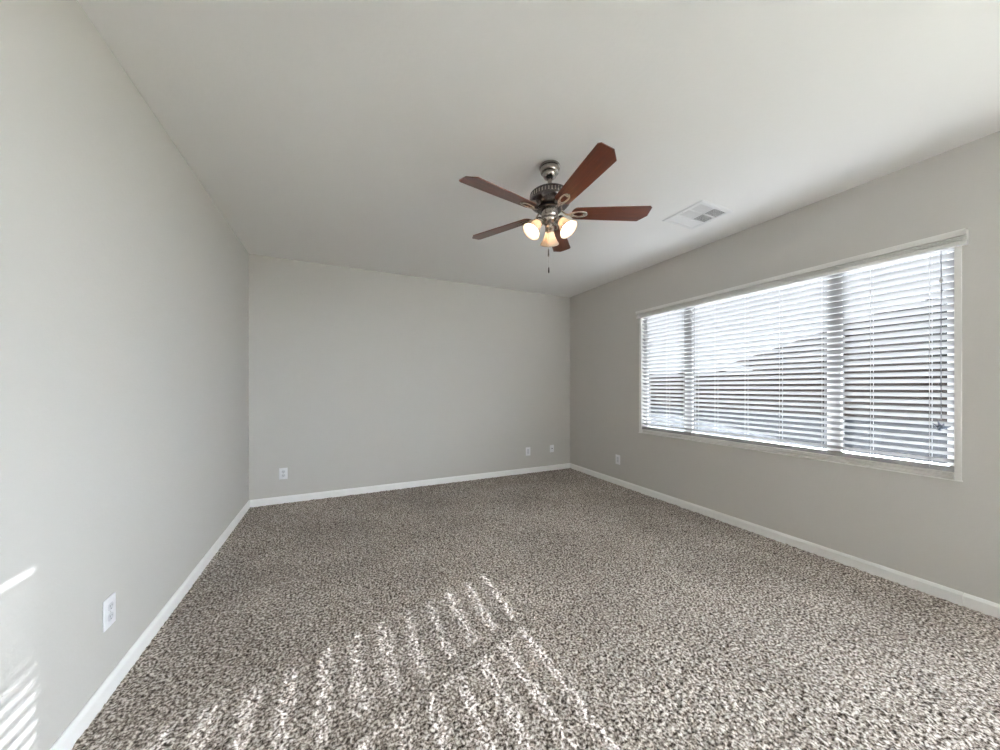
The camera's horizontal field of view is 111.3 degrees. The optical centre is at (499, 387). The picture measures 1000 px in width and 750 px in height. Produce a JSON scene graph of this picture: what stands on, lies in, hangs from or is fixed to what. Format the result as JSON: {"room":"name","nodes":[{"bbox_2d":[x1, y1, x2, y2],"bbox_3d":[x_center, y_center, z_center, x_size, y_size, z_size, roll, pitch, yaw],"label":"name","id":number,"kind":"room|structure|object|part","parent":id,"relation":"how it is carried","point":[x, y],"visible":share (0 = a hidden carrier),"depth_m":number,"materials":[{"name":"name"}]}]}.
{"room":"empty living room","nodes":[
{"label":"empty living room","id":0,"kind":"room"},
{"bbox_2d":[0,0,248,749],"bbox_3d":[-1.185,-0.021,0.270,0.150,2.840,7.797,0,0,-25],"label":"wall","id":1,"kind":"structure","parent":0,"point":[124,285],"depth_m":1.37,"materials":[{"name":"grey paint"}]},
{"bbox_2d":[103,592,115,631],"bbox_3d":[-1.651,0.950,1.448,0.008,0.126,0.080,0,0,-25],"label":"wall outlet","id":2,"kind":"object","parent":1,"relation":"attached to","point":[109,605],"visible":1,"depth_m":1.44,"materials":[{"name":"white plastic"}]},
{"bbox_2d":[108,612,113,620],"bbox_3d":[-1.649,0.972,1.448,0.004,0.029,0.037,0,0,-25],"label":"socket","id":3,"kind":"object","parent":2,"relation":"attached to","point":[110,614],"depth_m":1.45,"materials":[{"name":"grey plastic"}]},
{"bbox_2d":[108,601,113,610],"bbox_3d":[-1.649,0.929,1.448,0.004,0.029,0.037,0,0,-25],"label":"socket","id":4,"kind":"object","parent":2,"relation":"attached to","point":[110,603],"depth_m":1.45,"materials":[{"name":"grey plastic"}]},
{"bbox_2d":[50,500,249,749],"bbox_3d":[-1.110,1.262,0.305,0.014,0.083,7.497,0,0,-25],"label":"baseboard","id":5,"kind":"structure","parent":1,"relation":"attached to","point":[81,722],"depth_m":1.59,"materials":[{"name":"white paint"}]},
{"bbox_2d":[249,254,569,499],"bbox_3d":[-0.826,-0.021,4.664,4.242,2.840,0.150,0,0,-25],"label":"wall","id":6,"kind":"structure","parent":0,"point":[358,377],"depth_m":4.34,"materials":[{"name":"grey paint"}]},
{"bbox_2d":[279,468,287,479],"bbox_3d":[-2.422,0.967,3.825,0.080,0.126,0.008,0,0,-25],"label":"wall outlet","id":7,"kind":"object","parent":6,"relation":"attached to","point":[283,472],"visible":1,"depth_m":3.82,"materials":[{"name":"white plastic"}]},
{"bbox_2d":[250,463,569,506],"bbox_3d":[-0.791,1.262,4.590,4.214,0.083,0.014,0,0,-25],"label":"baseboard","id":8,"kind":"structure","parent":6,"relation":"attached to","point":[377,488],"depth_m":4.33,"materials":[{"name":"white paint"}]},
{"bbox_2d":[526,447,529,455],"bbox_3d":[0.424,0.972,5.165,0.080,0.126,0.008,0,0,-25],"label":"wall outlet","id":9,"kind":"object","parent":6,"relation":"attached to","point":[527,448],"visible":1,"depth_m":5.16,"materials":[{"name":"white plastic"}]},
{"bbox_2d":[72,468,999,749],"bbox_3d":[0.802,1.298,1.205,4.266,0.020,7.521,0,0,-25],"label":"floor","id":10,"kind":"structure","parent":0,"point":[561,609],"depth_m":1.73,"materials":[{"name":"carpet"}]},
{"bbox_2d":[77,0,999,296],"bbox_3d":[0.802,-1.501,1.205,4.542,0.120,7.797,0,0,-25],"label":"ceiling","id":11,"kind":"structure","parent":0,"point":[345,133],"depth_m":1.75,"materials":[{"name":"white paint"}]},
{"bbox_2d":[459,142,651,272],"bbox_3d":[0.311,-1.084,2.196,1.235,0.714,1.232,0,0,-25],"label":"ceiling fan","id":12,"kind":"object","parent":11,"relation":"hanging from","point":[548,200],"visible":1,"depth_m":2.17,"materials":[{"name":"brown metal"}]},
{"bbox_3d":[0.008,-1.133,1.997,0.505,0.006,0.138,0,13,-36],"label":"blade","id":13,"kind":"part","parent":12,"relation":"part of","materials":[{"name":"brown wood"}]},
{"bbox_3d":[0.005,-1.133,2.459,0.505,0.006,0.138,0,12,36],"label":"blade","id":14,"kind":"part","parent":12,"relation":"part of","materials":[{"name":"brown wood"}]},
{"bbox_3d":[0.203,-1.014,2.177,0.126,0.132,0.119,0,0,15],"label":"lamp shade","id":15,"kind":"part","parent":12,"relation":"part of","materials":[{"name":"white glass"}]},
{"bbox_3d":[0.224,-1.027,2.189,0.058,0.064,0.049,0,0,-25],"label":"bulb","id":16,"kind":"part","parent":12,"relation":"part of","materials":[{"name":"beige glass"}]},
{"bbox_3d":[0.261,-1.064,2.205,0.082,0.057,0.060,0,0,-25],"label":"lamp arm","id":17,"kind":"part","parent":12,"relation":"part of","materials":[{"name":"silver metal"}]},
{"bbox_3d":[0.346,-1.014,2.359,0.122,0.132,0.127,0,0,-25],"label":"lamp shade","id":18,"kind":"part","parent":12,"relation":"part of","materials":[{"name":"white glass"}]},
{"bbox_3d":[0.384,-1.064,2.190,0.062,0.057,0.079,0,0,-25],"label":"lamp arm","id":19,"kind":"part","parent":12,"relation":"part of","materials":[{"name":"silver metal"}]},
{"bbox_3d":[0.443,-1.133,2.604,0.138,0.006,0.505,-13,-4,17],"label":"blade","id":20,"kind":"part","parent":12,"relation":"part of","materials":[{"name":"brown wood"}]},
{"bbox_3d":[0.412,-1.027,2.164,0.049,0.064,0.056,0,0,-25],"label":"bulb","id":21,"kind":"part","parent":12,"relation":"part of","materials":[{"name":"beige glass"}]},
{"bbox_3d":[0.429,-1.014,2.155,0.124,0.132,0.128,0,0,-25],"label":"lamp shade","id":22,"kind":"part","parent":12,"relation":"part of","materials":[{"name":"white glass"}]},
{"bbox_3d":[0.448,-1.133,1.858,0.138,0.006,0.505,13,-4,-18],"label":"blade","id":23,"kind":"part","parent":12,"relation":"part of","materials":[{"name":"brown wood"}]},
{"bbox_3d":[0.717,-1.133,2.233,0.505,0.006,0.138,0,-12,0],"label":"blade","id":24,"kind":"part","parent":12,"relation":"part of","materials":[{"name":"brown wood"}]},
{"bbox_2d":[662,200,732,229],"bbox_3d":[1.653,-1.435,2.875,0.390,0.011,0.365,0,0,-25],"label":"ceiling vent","id":25,"kind":"object","parent":11,"relation":"in","point":[702,212],"visible":1,"depth_m":2.85,"materials":[{"name":"white metal"}]},
{"bbox_2d":[570,131,999,603],"bbox_3d":[2.789,-0.021,2.140,0.150,2.840,7.797,0,0,-25],"label":"wall","id":26,"kind":"structure","parent":0,"point":[943,532],"depth_m":2.56,"materials":[{"name":"grey paint"}]},
{"bbox_2d":[616,454,619,464],"bbox_3d":[1.568,0.964,4.551,0.008,0.126,0.080,0,0,-25],"label":"wall outlet","id":27,"kind":"object","parent":26,"relation":"attached to","point":[617,456],"visible":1,"depth_m":4.54,"materials":[{"name":"white plastic"}]},
{"bbox_2d":[570,463,999,618],"bbox_3d":[2.715,1.262,2.105,0.014,0.083,7.497,0,0,-25],"label":"baseboard","id":28,"kind":"structure","parent":26,"relation":"attached to","point":[972,602],"depth_m":2.56,"materials":[{"name":"white paint"}]},
{"bbox_2d":[638,246,962,481],"bbox_3d":[2.302,-0.187,3.165,0.160,1.503,2.429,0,0,-25],"label":"window","id":29,"kind":"structure","parent":26,"relation":"in","point":[956,475],"depth_m":2.62,"materials":[{"name":"white paint"}]},
{"bbox_3d":[1.953,-0.217,4.009,0.004,1.415,0.502,0,0,-25],"label":"pane","id":30,"kind":"part","parent":29,"relation":"part of","materials":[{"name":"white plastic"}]},
{"bbox_2d":[642,307,692,435],"bbox_3d":[1.903,-0.208,3.923,0.052,1.447,0.646,0,0,-25],"label":"window blind","id":31,"kind":"object","parent":29,"relation":"attached to","point":[684,313],"visible":0.92,"depth_m":3.90,"materials":[{"name":"grey plastic"}]},
{"bbox_3d":[1.901,0.498,3.922,0.040,0.034,0.644,0,0,-25],"label":"rail","id":32,"kind":"part","parent":31,"relation":"part of","materials":[{"name":"grey plastic"}]},
{"bbox_3d":[2.003,-0.195,3.705,0.048,1.398,0.002,0,0,-25],"label":"ladder cord","id":33,"kind":"part","parent":31,"relation":"part of","materials":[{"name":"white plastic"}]},
{"bbox_3d":[2.337,-0.217,3.193,0.004,1.415,1.128,0,0,-25],"label":"pane","id":34,"kind":"part","parent":29,"relation":"part of","materials":[{"name":"white plastic"}]},
{"bbox_2d":[636,228,967,318],"bbox_3d":[2.214,-0.884,3.112,0.054,0.086,2.450,0,0,-25],"label":"window valance","id":35,"kind":"object","parent":29,"relation":"attached to","point":[957,238],"visible":1,"depth_m":2.55,"materials":[{"name":"white paint"}]},
{"bbox_2d":[691,248,953,471],"bbox_3d":[2.397,-0.208,2.850,0.071,1.447,1.712,0,0,-25],"label":"window blind","id":36,"kind":"object","parent":29,"relation":"attached to","point":[941,426],"visible":0.83,"depth_m":2.56,"materials":[{"name":"grey plastic"}]},
{"bbox_3d":[2.062,-0.195,3.579,0.048,1.398,0.002,0,0,-25],"label":"ladder cord","id":37,"kind":"part","parent":36,"relation":"part of","materials":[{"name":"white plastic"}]},
{"bbox_3d":[2.382,-0.195,2.899,0.048,1.398,0.002,0,0,-25],"label":"ladder cord","id":38,"kind":"part","parent":36,"relation":"part of","materials":[{"name":"white fabric"}]},
{"bbox_3d":[2.404,0.498,2.853,0.040,0.034,1.710,0,0,-25],"label":"rail","id":39,"kind":"part","parent":36,"relation":"part of","materials":[{"name":"grey plastic"}]},
{"bbox_3d":[2.615,-0.195,2.404,0.048,1.398,0.002,0,0,-25],"label":"ladder cord","id":40,"kind":"part","parent":36,"relation":"part of","materials":[{"name":"white fabric"}]},
{"bbox_3d":[2.728,-0.195,2.165,0.048,1.398,0.002,0,0,-25],"label":"ladder cord","id":41,"kind":"part","parent":36,"relation":"part of","materials":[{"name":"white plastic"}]},
{"bbox_3d":[2.722,-0.328,2.110,0.004,1.055,0.005,0,0,-25],"label":"pull cord","id":42,"kind":"part","parent":36,"relation":"part of","materials":[{"name":"grey fabric"}]},
{"bbox_3d":[2.720,-0.217,2.380,0.004,1.415,0.501,0,0,-25],"label":"pane","id":43,"kind":"part","parent":29,"relation":"part of","materials":[{"name":"white plastic"}]}
]}

